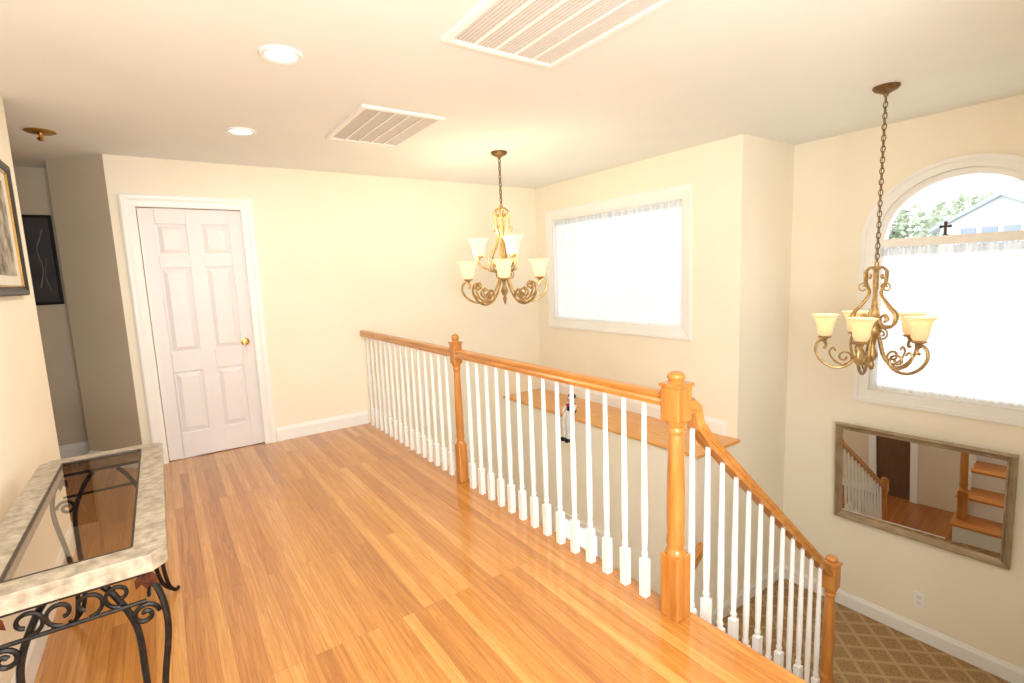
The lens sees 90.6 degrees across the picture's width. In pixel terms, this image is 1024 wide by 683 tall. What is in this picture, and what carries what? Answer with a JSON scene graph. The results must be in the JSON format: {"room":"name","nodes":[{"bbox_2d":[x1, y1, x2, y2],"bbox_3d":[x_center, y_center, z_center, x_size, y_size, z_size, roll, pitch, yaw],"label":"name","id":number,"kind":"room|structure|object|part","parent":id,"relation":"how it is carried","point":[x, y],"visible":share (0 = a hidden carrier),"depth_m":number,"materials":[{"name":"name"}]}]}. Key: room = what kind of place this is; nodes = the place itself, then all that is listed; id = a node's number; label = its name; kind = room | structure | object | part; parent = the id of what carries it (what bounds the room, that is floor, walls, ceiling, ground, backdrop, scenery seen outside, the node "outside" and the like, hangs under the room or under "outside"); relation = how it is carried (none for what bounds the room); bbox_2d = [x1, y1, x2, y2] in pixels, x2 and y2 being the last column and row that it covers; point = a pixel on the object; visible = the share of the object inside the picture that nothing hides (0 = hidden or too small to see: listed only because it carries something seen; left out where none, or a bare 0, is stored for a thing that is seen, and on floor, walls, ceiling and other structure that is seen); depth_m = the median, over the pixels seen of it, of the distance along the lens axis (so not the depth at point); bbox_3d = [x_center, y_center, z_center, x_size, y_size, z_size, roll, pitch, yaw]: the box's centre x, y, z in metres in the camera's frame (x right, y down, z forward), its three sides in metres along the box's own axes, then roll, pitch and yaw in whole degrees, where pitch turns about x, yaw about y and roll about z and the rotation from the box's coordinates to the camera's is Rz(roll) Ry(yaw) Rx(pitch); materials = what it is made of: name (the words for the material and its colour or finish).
{"room":"upstairs landing","nodes":[
{"label":"upstairs landing","id":0,"kind":"room"},
{"bbox_2d":[0,95,70,682],"bbox_3d":[-1.073,0.180,0.540,0.120,2.400,5.280,-7,9,-34],"label":"wall","id":1,"kind":"structure","parent":0,"point":[28,435],"depth_m":2.26,"materials":[{"name":"beige paint"}]},
{"bbox_2d":[0,160,29,296],"bbox_3d":[-2.166,-0.496,2.130,0.026,0.610,0.760,-7,9,-34],"label":"framed picture","id":2,"kind":"object","parent":1,"relation":"attached to","point":[13,273],"visible":1,"depth_m":2.34,"materials":[{"name":"black metal"}]},
{"bbox_2d":[0,180,16,275],"bbox_3d":[-2.171,-0.496,2.127,0.002,0.430,0.520,-7,9,-34],"label":"print","id":3,"kind":"object","parent":2,"relation":"attached to","point":[7,258],"depth_m":2.26},
{"bbox_2d":[12,521,75,682],"bbox_3d":[-0.973,1.300,0.727,0.016,0.125,5.280,-7,9,-34],"label":"baseboard","id":4,"kind":"structure","parent":1,"relation":"attached to","point":[36,647],"depth_m":2.00,"materials":[{"name":"white paint"}]},
{"bbox_2d":[14,167,87,445],"bbox_3d":[-4.274,-0.139,3.913,1.650,2.400,0.100,-7,9,-34],"label":"wall","id":5,"kind":"structure","parent":0,"point":[32,184],"depth_m":4.22,"materials":[{"name":"beige paint"}]},
{"bbox_2d":[21,214,64,304],"bbox_3d":[-3.822,-0.655,4.097,0.228,0.720,0.024,-7,9,-34],"label":"framed picture","id":6,"kind":"object","parent":5,"relation":"attached to","point":[38,229],"visible":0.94,"depth_m":4.11},
{"bbox_2d":[59,441,89,458],"bbox_3d":[-4.208,0.994,4.006,1.422,0.125,0.016,-7,9,-34],"label":"baseboard","id":7,"kind":"structure","parent":5,"relation":"attached to","point":[81,448],"depth_m":4.32,"materials":[{"name":"white paint"}]},
{"bbox_2d":[45,154,141,450],"bbox_3d":[-3.343,-0.191,4.027,0.814,2.400,0.221,2,9,30],"label":"wall","id":8,"kind":"structure","parent":0,"point":[77,185],"depth_m":3.91,"materials":[{"name":"beige paint"}]},
{"bbox_2d":[89,451,137,467],"bbox_3d":[-3.172,0.946,4.065,0.519,0.125,0.016,-1,8,11],"label":"baseboard","id":9,"kind":"structure","parent":8,"relation":"attached to","point":[135,465],"depth_m":4.04,"materials":[{"name":"white paint"}]},
{"bbox_2d":[136,211,168,454],"bbox_3d":[-2.615,-0.083,4.312,0.825,2.115,0.040,-7,9,-34],"label":"door jamb","id":10,"kind":"structure","parent":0,"point":[136,211],"depth_m":4.09,"materials":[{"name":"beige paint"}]},
{"bbox_2d":[102,154,540,501],"bbox_3d":[-1.981,1.096,4.770,5.907,5.250,0.120,-7,9,-34],"label":"wall","id":11,"kind":"structure","parent":0,"point":[340,255],"depth_m":4.91,"materials":[{"name":"beige paint"}]},
{"bbox_2d":[117,193,276,463],"bbox_3d":[-2.532,-0.103,4.172,0.903,2.125,0.020,-7,9,-34],"label":"door frame","id":12,"kind":"structure","parent":11,"relation":"in","point":[127,202],"depth_m":4.03,"materials":[{"name":"white paint"}]},
{"bbox_2d":[136,207,264,460],"bbox_3d":[-2.536,-0.061,4.202,0.723,2.029,0.108,-7,9,-34],"label":"door","id":13,"kind":"structure","parent":12,"relation":"attached to","point":[194,262],"depth_m":4.20,"materials":[{"name":"white paint"}]},
{"bbox_3d":[-2.703,-0.810,4.033,0.180,0.219,0.010,-7,9,-34],"label":"panel","id":14,"kind":"part","parent":13,"relation":"part of","materials":[{"name":"white paint"}]},
{"bbox_3d":[-2.681,-0.254,4.107,0.180,0.656,0.010,-7,9,-34],"label":"panel","id":15,"kind":"part","parent":13,"relation":"part of","materials":[{"name":"white paint"}]},
{"bbox_3d":[-2.651,0.494,4.205,0.180,0.486,0.010,-7,9,-34],"label":"panel","id":16,"kind":"part","parent":13,"relation":"part of","materials":[{"name":"white paint"}]},
{"bbox_3d":[-2.454,-0.842,4.205,0.180,0.219,0.010,-7,9,-34],"label":"panel","id":17,"kind":"part","parent":13,"relation":"part of","materials":[{"name":"white paint"}]},
{"bbox_3d":[-2.432,-0.286,4.278,0.180,0.656,0.010,-7,9,-34],"label":"panel","id":18,"kind":"part","parent":13,"relation":"part of","materials":[{"name":"white paint"}]},
{"bbox_3d":[-2.403,0.462,4.377,0.180,0.486,0.010,-7,9,-34],"label":"panel","id":19,"kind":"part","parent":13,"relation":"part of","materials":[{"name":"white paint"}]},
{"bbox_3d":[-2.289,0.002,4.357,0.066,0.066,0.066,-7,9,-34],"label":"knob","id":20,"kind":"part","parent":13,"relation":"part of","materials":[{"name":"gold metal"}]},
{"bbox_2d":[276,411,367,441],"bbox_3d":[-1.778,0.794,4.798,0.835,0.125,0.016,-7,9,-34],"label":"baseboard","id":21,"kind":"structure","parent":11,"relation":"attached to","point":[359,418],"depth_m":4.77,"materials":[{"name":"white paint"}]},
{"bbox_2d":[34,422,789,682],"bbox_3d":[-1.234,1.258,1.717,3.650,0.030,7.200,-7,9,-34],"label":"floor","id":22,"kind":"structure","parent":0,"point":[344,555],"depth_m":2.31,"materials":[{"name":"brown wood"}]},
{"bbox_2d":[0,443,179,682],"bbox_3d":[-1.410,0.880,1.757,0.412,0.720,1.182,-7,9,-34],"label":"console table","id":23,"kind":"object","parent":22,"relation":"on","point":[147,551],"visible":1,"depth_m":1.39,"materials":[{"name":"stone"}]},
{"bbox_3d":[-1.207,0.967,1.258,0.057,0.663,0.180,2,9,31],"label":"leg","id":24,"kind":"part","parent":23,"relation":"part of","materials":[{"name":"black metal"}]},
{"bbox_3d":[-1.815,0.877,2.122,0.180,0.663,0.057,-4,8,-10],"label":"leg","id":25,"kind":"part","parent":23,"relation":"part of","materials":[{"name":"black metal"}]},
{"bbox_3d":[-1.421,0.581,1.718,0.352,0.018,1.120,-7,9,-34],"label":"iron frame","id":26,"kind":"part","parent":23,"relation":"part of","materials":[{"name":"black metal"}]},
{"bbox_3d":[-1.002,0.941,1.400,0.180,0.663,0.057,-4,8,-10],"label":"leg","id":27,"kind":"part","parent":23,"relation":"part of","materials":[{"name":"black metal"}]},
{"bbox_3d":[-1.610,0.850,2.264,0.057,0.663,0.180,2,9,31],"label":"leg","id":28,"kind":"part","parent":23,"relation":"part of","materials":[{"name":"black metal"}]},
{"bbox_2d":[359,330,693,622],"bbox_3d":[-0.382,0.456,3.484,0.095,1.030,3.700,-7,9,-34],"label":"landing railing","id":29,"kind":"object","parent":22,"relation":"on","point":[674,397],"visible":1,"depth_m":2.65,"materials":[{"name":"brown wood"}]},
{"bbox_3d":[-0.927,-0.005,4.186,0.062,0.055,1.853,-7,9,-34],"label":"handrail","id":30,"kind":"part","parent":29,"relation":"part of","materials":[{"name":"brown wood"}]},
{"bbox_3d":[-0.347,0.836,3.505,0.064,0.270,0.064,-7,9,-34],"label":"newel post","id":31,"kind":"part","parent":29,"relation":"part of","materials":[{"name":"brown wood"}]},
{"bbox_3d":[0.126,0.151,2.689,0.062,0.055,1.693,-7,9,-34],"label":"handrail","id":32,"kind":"part","parent":29,"relation":"part of","materials":[{"name":"brown wood"}]},
{"bbox_3d":[0.666,0.986,2.064,0.086,0.270,0.086,-7,9,-34],"label":"newel post","id":33,"kind":"part","parent":29,"relation":"part of","materials":[{"name":"brown wood"}]},
{"bbox_2d":[448,466,660,595],"bbox_3d":[-0.337,0.973,3.611,0.018,0.030,3.633,-7,9,-34],"label":"trim","id":34,"kind":"structure","parent":22,"relation":"attached to","point":[448,466],"depth_m":2.52,"materials":[{"name":"brown wood"}]},
{"bbox_2d":[0,0,1023,188],"bbox_3d":[-0.144,-1.343,2.243,6.784,0.100,7.450,-7,9,-34],"label":"ceiling","id":35,"kind":"structure","parent":0,"point":[159,79],"depth_m":2.60,"materials":[{"name":"paint"}]},
{"bbox_2d":[23,127,56,140],"bbox_3d":[-2.915,-1.272,3.134,0.156,0.058,0.156,-7,9,-34],"label":"ceiling fitting","id":36,"kind":"object","parent":35,"relation":"attached to","point":[40,132],"visible":1,"depth_m":3.11,"materials":[{"name":"gold metal"}]},
{"bbox_3d":[-2.915,-1.290,3.132,0.156,0.020,0.156,-7,9,-34],"label":"plate","id":37,"kind":"part","parent":36,"relation":"part of","materials":[{"name":"gold metal"}]},
{"bbox_3d":[-2.914,-1.263,3.135,0.044,0.040,0.044,-7,9,-34],"label":"knob","id":38,"kind":"part","parent":36,"relation":"part of","materials":[{"name":"gold metal"}]},
{"bbox_2d":[225,127,255,135],"bbox_3d":[-1.759,-1.361,3.291,0.180,0.012,0.180,-7,9,-34],"label":"recessed light","id":39,"kind":"object","parent":35,"relation":"in","point":[238,131],"visible":1,"depth_m":3.29,"materials":[{"name":"white glass"}]},
{"bbox_2d":[258,45,302,64],"bbox_3d":[-1.007,-1.248,2.211,0.180,0.012,0.180,-7,9,-34],"label":"recessed light","id":40,"kind":"object","parent":35,"relation":"in","point":[278,54],"visible":1,"depth_m":2.20,"materials":[{"name":"white glass"}]},
{"bbox_2d":[325,104,444,146],"bbox_3d":[-0.857,-1.401,3.343,0.530,0.016,0.770,-7,9,-34],"label":"ceiling vent","id":41,"kind":"object","parent":35,"relation":"in","point":[368,124],"visible":1,"depth_m":3.28,"materials":[{"name":"white metal"}]},
{"bbox_2d":[457,150,548,305],"bbox_3d":[-0.082,-0.930,4.207,0.713,1.237,0.713,-7,9,-34],"label":"chandelier","id":42,"kind":"object","parent":35,"relation":"hanging from","point":[504,265],"visible":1,"depth_m":4.18,"materials":[{"name":"brown metal"}]},
{"bbox_3d":[-0.369,-0.595,4.245,0.180,0.145,0.178,-7,9,-34],"label":"lamp shade","id":43,"kind":"part","parent":42,"relation":"part of","materials":[{"name":"beige glass"}]},
{"bbox_3d":[-0.281,-0.784,4.236,0.180,0.145,0.178,-7,9,-34],"label":"lamp shade","id":44,"kind":"part","parent":42,"relation":"part of","materials":[{"name":"beige glass"}]},
{"bbox_3d":[-0.252,-0.453,4.266,0.353,0.269,0.018,-2,8,-1],"label":"arm","id":45,"kind":"part","parent":42,"relation":"part of","materials":[{"name":"gold metal"}]},
{"bbox_3d":[-0.188,-0.638,4.251,0.204,0.128,0.016,-2,8,3],"label":"arm","id":46,"kind":"part","parent":42,"relation":"part of","materials":[{"name":"gold metal"}]},
{"bbox_3d":[-0.096,-1.289,4.158,0.022,0.415,0.022,-1,8,10],"label":"chain","id":47,"kind":"part","parent":42,"relation":"part of","materials":[{"name":"brown metal"}]},
{"bbox_3d":[-0.074,-0.730,4.232,0.090,0.810,0.089,-7,9,-34],"label":"stem","id":48,"kind":"part","parent":42,"relation":"part of","materials":[{"name":"gold metal"}]},
{"bbox_3d":[-0.064,-0.569,3.951,0.180,0.145,0.178,-7,9,-34],"label":"lamp shade","id":49,"kind":"part","parent":42,"relation":"part of","materials":[{"name":"beige glass"}]},
{"bbox_3d":[-0.060,-0.436,4.081,0.018,0.269,0.353,-2,8,-1],"label":"arm","id":50,"kind":"part","parent":42,"relation":"part of","materials":[{"name":"gold metal"}]},
{"bbox_3d":[0.004,-0.769,4.037,0.180,0.145,0.178,-7,9,-34],"label":"lamp shade","id":51,"kind":"part","parent":42,"relation":"part of","materials":[{"name":"beige glass"}]},
{"bbox_3d":[0.124,-0.468,4.270,0.352,0.269,0.018,-2,8,-1],"label":"arm","id":52,"kind":"part","parent":42,"relation":"part of","materials":[{"name":"gold metal"}]},
{"bbox_3d":[0.230,-0.620,4.252,0.180,0.145,0.178,-7,9,-34],"label":"lamp shade","id":53,"kind":"part","parent":42,"relation":"part of","materials":[{"name":"beige glass"}]},
{"bbox_2d":[441,0,673,68],"bbox_3d":[0.186,-1.258,1.950,0.595,0.016,0.840,-7,9,-34],"label":"ceiling vent","id":54,"kind":"object","parent":35,"relation":"in","point":[543,33],"visible":1,"depth_m":2.03,"materials":[{"name":"white metal"}]},
{"bbox_2d":[811,82,938,374],"bbox_3d":[2.186,-0.644,3.016,0.629,1.668,0.632,-7,9,-34],"label":"chandelier","id":55,"kind":"object","parent":35,"relation":"hanging from","point":[864,329],"visible":1,"depth_m":3.04,"materials":[{"name":"brown metal"}]},
{"bbox_3d":[1.996,-0.105,3.231,0.158,0.136,0.157,-7,9,-34],"label":"lamp shade","id":56,"kind":"part","parent":55,"relation":"part of","materials":[{"name":"beige glass"}]},
{"bbox_3d":[2.081,0.040,3.204,0.295,0.268,0.018,2,9,30],"label":"arm","id":57,"kind":"part","parent":55,"relation":"part of","materials":[{"name":"brown metal"}]},
{"bbox_3d":[2.266,-0.131,3.349,0.158,0.136,0.157,-7,9,-34],"label":"lamp shade","id":58,"kind":"part","parent":55,"relation":"part of","materials":[{"name":"beige glass"}]},
{"bbox_3d":[2.253,0.024,3.279,0.018,0.269,0.297,-1,8,12],"label":"arm","id":59,"kind":"part","parent":55,"relation":"part of","materials":[{"name":"brown metal"}]},
{"bbox_3d":[2.027,-0.068,2.939,0.158,0.136,0.157,-7,9,-34],"label":"lamp shade","id":60,"kind":"part","parent":55,"relation":"part of","materials":[{"name":"beige glass"}]},
{"bbox_3d":[2.101,0.065,3.018,0.296,0.269,0.018,-9,10,-41],"label":"arm","id":61,"kind":"part","parent":55,"relation":"part of","materials":[{"name":"brown metal"}]},
{"bbox_3d":[2.212,-0.152,3.098,0.090,0.666,0.089,-7,9,-34],"label":"stem","id":62,"kind":"part","parent":55,"relation":"part of","materials":[{"name":"brown metal"}]},
{"bbox_3d":[2.181,-0.927,2.995,0.022,1.004,0.022,-1,8,10],"label":"chain","id":63,"kind":"part","parent":55,"relation":"part of","materials":[{"name":"brown metal"}]},
{"bbox_3d":[2.378,0.037,3.140,0.296,0.269,0.018,-3,8,-6],"label":"arm","id":64,"kind":"part","parent":55,"relation":"part of","materials":[{"name":"brown metal"}]},
{"bbox_3d":[2.284,0.062,2.979,0.018,0.269,0.296,-6,8,-23],"label":"arm","id":65,"kind":"part","parent":55,"relation":"part of","materials":[{"name":"brown metal"}]},
{"bbox_3d":[2.464,-0.110,3.130,0.158,0.136,0.157,-7,9,-34],"label":"lamp shade","id":66,"kind":"part","parent":55,"relation":"part of","materials":[{"name":"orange glass"}]},
{"bbox_3d":[2.316,-0.071,2.876,0.158,0.136,0.157,-7,9,-34],"label":"lamp shade","id":67,"kind":"part","parent":55,"relation":"part of","materials":[{"name":"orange glass"}]},
{"bbox_2d":[505,400,704,616],"bbox_3d":[0.765,2.165,5.144,0.120,2.820,2.600,-7,9,-34],"label":"wall","id":68,"kind":"structure","parent":0,"point":[657,457],"depth_m":4.65,"materials":[{"name":"beige paint"}]},
{"bbox_2d":[554,507,601,558],"bbox_3d":[0.684,1.994,5.168,0.080,0.400,0.700,-7,9,-34],"label":"window","id":69,"kind":"structure","parent":68,"relation":"in","point":[598,535],"depth_m":5.15,"materials":[{"name":"white paint"}]},
{"bbox_3d":[0.705,1.991,5.182,0.001,0.300,0.600,-7,9,-34],"label":"pane","id":70,"kind":"part","parent":69,"relation":"part of","materials":[{"name":"white"}]},
{"bbox_2d":[503,388,739,458],"bbox_3d":[0.881,0.734,5.058,0.578,0.030,2.630,-7,9,-34],"label":"ledge","id":71,"kind":"object","parent":68,"relation":"on","point":[657,434],"visible":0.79,"depth_m":4.78,"materials":[{"name":"brown wood"}]},
{"bbox_2d":[561,394,576,442],"bbox_3d":[0.559,0.750,4.999,0.173,0.475,0.159,-7,9,-34],"label":"doll","id":72,"kind":"object","parent":71,"relation":"on","point":[566,413],"visible":0.81,"depth_m":4.98,"materials":[{"name":"white fabric"}]},
{"bbox_2d":[535,137,730,420],"bbox_3d":[1.082,-0.513,5.149,0.120,2.400,2.500,-7,9,-34],"label":"wall","id":73,"kind":"structure","parent":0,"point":[640,360],"depth_m":4.49,"materials":[{"name":"beige paint"}]},
{"bbox_2d":[545,183,692,340],"bbox_3d":[1.019,-0.758,5.168,0.130,1.335,1.965,-7,9,-34],"label":"window","id":74,"kind":"structure","parent":73,"relation":"attached to","point":[684,192],"depth_m":4.87,"materials":[{"name":"white paint"}]},
{"bbox_2d":[554,200,681,325],"bbox_3d":[1.006,-0.756,5.159,0.029,1.096,1.751,-7,9,-34],"label":"sheer curtain","id":75,"kind":"object","parent":74,"relation":"hanging from","point":[626,265],"visible":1,"depth_m":5.02,"materials":[{"name":"fabric"}]},
{"bbox_2d":[540,379,725,435],"bbox_3d":[1.071,0.621,5.260,0.016,0.125,2.500,-7,9,-34],"label":"baseboard","id":76,"kind":"structure","parent":73,"relation":"attached to","point":[717,426],"depth_m":5.13,"materials":[{"name":"white paint"}]},
{"bbox_2d":[709,134,794,609],"bbox_3d":[2.026,0.991,4.374,1.325,5.250,0.100,-7,9,-34],"label":"wall","id":77,"kind":"structure","parent":0,"point":[762,170],"depth_m":4.21,"materials":[{"name":"beige paint"}]},
{"bbox_2d":[712,565,778,624],"bbox_3d":[2.050,2.224,4.449,1.225,0.125,0.016,-7,9,-34],"label":"baseboard","id":78,"kind":"structure","parent":77,"relation":"attached to","point":[727,604],"depth_m":4.40,"materials":[{"name":"white paint"}]},
{"bbox_2d":[783,94,1023,681],"bbox_3d":[3.204,1.028,3.740,0.120,5.250,2.290,-7,9,-34],"label":"wall","id":79,"kind":"structure","parent":0,"point":[979,605],"depth_m":4.01,"materials":[{"name":"beige paint"}]},
{"bbox_2d":[784,565,1023,682],"bbox_3d":[3.190,2.256,3.872,0.016,0.125,2.270,-7,9,-34],"label":"baseboard","id":80,"kind":"structure","parent":79,"relation":"attached to","point":[993,665],"depth_m":3.88,"materials":[{"name":"white paint"}]},
{"bbox_2d":[913,591,924,608],"bbox_3d":[3.136,1.993,3.906,0.008,0.116,0.070,-7,9,-34],"label":"wall outlet","id":81,"kind":"object","parent":79,"relation":"attached to","point":[918,598],"visible":1,"depth_m":3.90,"materials":[{"name":"white paint"}]},
{"bbox_2d":[834,421,1018,569],"bbox_3d":[3.012,1.104,3.792,0.099,0.824,1.073,-8,9,-37],"label":"wall mirror","id":82,"kind":"object","parent":79,"relation":"attached to","point":[959,499],"visible":1,"depth_m":3.73,"materials":[{"name":"mirror glass"},{"name":"weathered wood"}]},
{"bbox_2d":[853,153,1023,426],"bbox_3d":[3.123,-0.370,3.556,0.122,1.789,1.184,-7,9,-34],"label":"window","id":83,"kind":"structure","parent":79,"relation":"in","point":[1009,165],"depth_m":3.64,"materials":[{"name":"white paint"}]},
{"bbox_2d":[939,221,951,234],"bbox_3d":[3.040,-0.795,3.554,0.022,0.100,0.072,-7,9,-34],"label":"cross","id":84,"kind":"object","parent":83,"relation":"on","point":[945,226],"visible":1,"depth_m":3.55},
{"bbox_2d":[872,240,1023,408],"bbox_3d":[3.118,-0.136,3.577,0.029,1.096,0.956,-7,9,-34],"label":"sheer curtain","id":85,"kind":"object","parent":83,"relation":"hanging from","point":[975,345],"visible":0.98,"depth_m":3.54,"materials":[{"name":"fabric"}]},
{"bbox_3d":[2.635,2.497,3.494,1.404,0.188,2.290,-7,9,-34],"label":"floor","id":86,"kind":"structure","parent":0,"visible":0},
{"bbox_2d":[686,612,807,682],"bbox_3d":[1.678,1.931,2.171,1.546,1.710,1.287,-7,9,-34],"label":"staircase","id":87,"kind":"structure","parent":86,"relation":"on","point":[769,664],"depth_m":1.87,"materials":[{"name":"brown wood"}]},
{"bbox_2d":[687,398,842,682],"bbox_3d":[1.295,1.254,2.535,1.409,2.226,0.084,-7,9,-34],"label":"stair railing","id":88,"kind":"object","parent":87,"relation":"on","point":[829,567],"visible":0.96,"depth_m":2.44,"materials":[{"name":"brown wood"}]},
{"bbox_3d":[1.251,0.779,2.454,1.347,1.260,0.062,-7,9,-34],"label":"handrail","id":89,"kind":"part","parent":88,"relation":"part of","materials":[{"name":"brown wood"}]},
{"bbox_3d":[1.875,2.138,3.035,0.076,0.300,0.076,-7,9,-34],"label":"newel post","id":90,"kind":"part","parent":88,"relation":"part of","materials":[{"name":"brown wood"}]},
{"bbox_2d":[714,578,1010,682],"bbox_3d":[2.623,2.399,3.477,1.387,0.012,2.253,-7,9,-34],"label":"carpet","id":91,"kind":"object","parent":86,"relation":"on","point":[866,649],"visible":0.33,"depth_m":3.83,"materials":[{"name":"brown carpet"}]},
{"bbox_3d":[-0.674,3.990,2.918,5.339,0.100,4.890,-7,9,-34],"label":"floor","id":92,"kind":"structure","parent":0,"visible":0},
{"bbox_3d":[1.151,3.143,3.321,1.352,1.330,0.920,-7,9,-34],"label":"staircase","id":93,"kind":"structure","parent":92,"relation":"on","visible":0},
{"bbox_2d":[695,542,702,569],"bbox_3d":[0.868,2.688,3.566,1.561,2.190,0.088,-7,9,-34],"label":"stair railing","id":94,"kind":"object","parent":93,"relation":"on","point":[699,548],"visible":0.02,"depth_m":3.81,"materials":[{"name":"brown wood"}]},
{"label":"outside","id":95,"kind":"structure","parent":0,"visible":0},
{"bbox_3d":[43.572,-3.192,48.710,113.000,0.200,150.000,-7,9,-34],"label":"ground","id":96,"kind":"structure","parent":95,"visible":0},
{"bbox_2d":[888,203,939,248],"bbox_3d":[27.758,-5.550,36.808,5.604,8.832,5.704,-7,9,-34],"label":"tree","id":97,"kind":"object","parent":96,"relation":"on","point":[901,225],"visible":0.15,"depth_m":35.25,"materials":[{"name":"green plant"}]},
{"bbox_2d":[920,190,994,245],"bbox_3d":[36.830,-7.092,41.077,6.589,10.063,6.542,-7,9,-34],"label":"tree","id":98,"kind":"object","parent":96,"relation":"on","point":[938,208],"visible":0.09,"depth_m":40.57,"materials":[{"name":"green plant"}]},
{"bbox_2d":[929,191,1023,245],"bbox_3d":[29.853,-4.459,30.097,8.600,8.250,6.000,-7,9,-34],"label":"house","id":99,"kind":"structure","parent":96,"relation":"on","point":[1003,210],"depth_m":27.81,"materials":[{"name":"white"}]}
]}

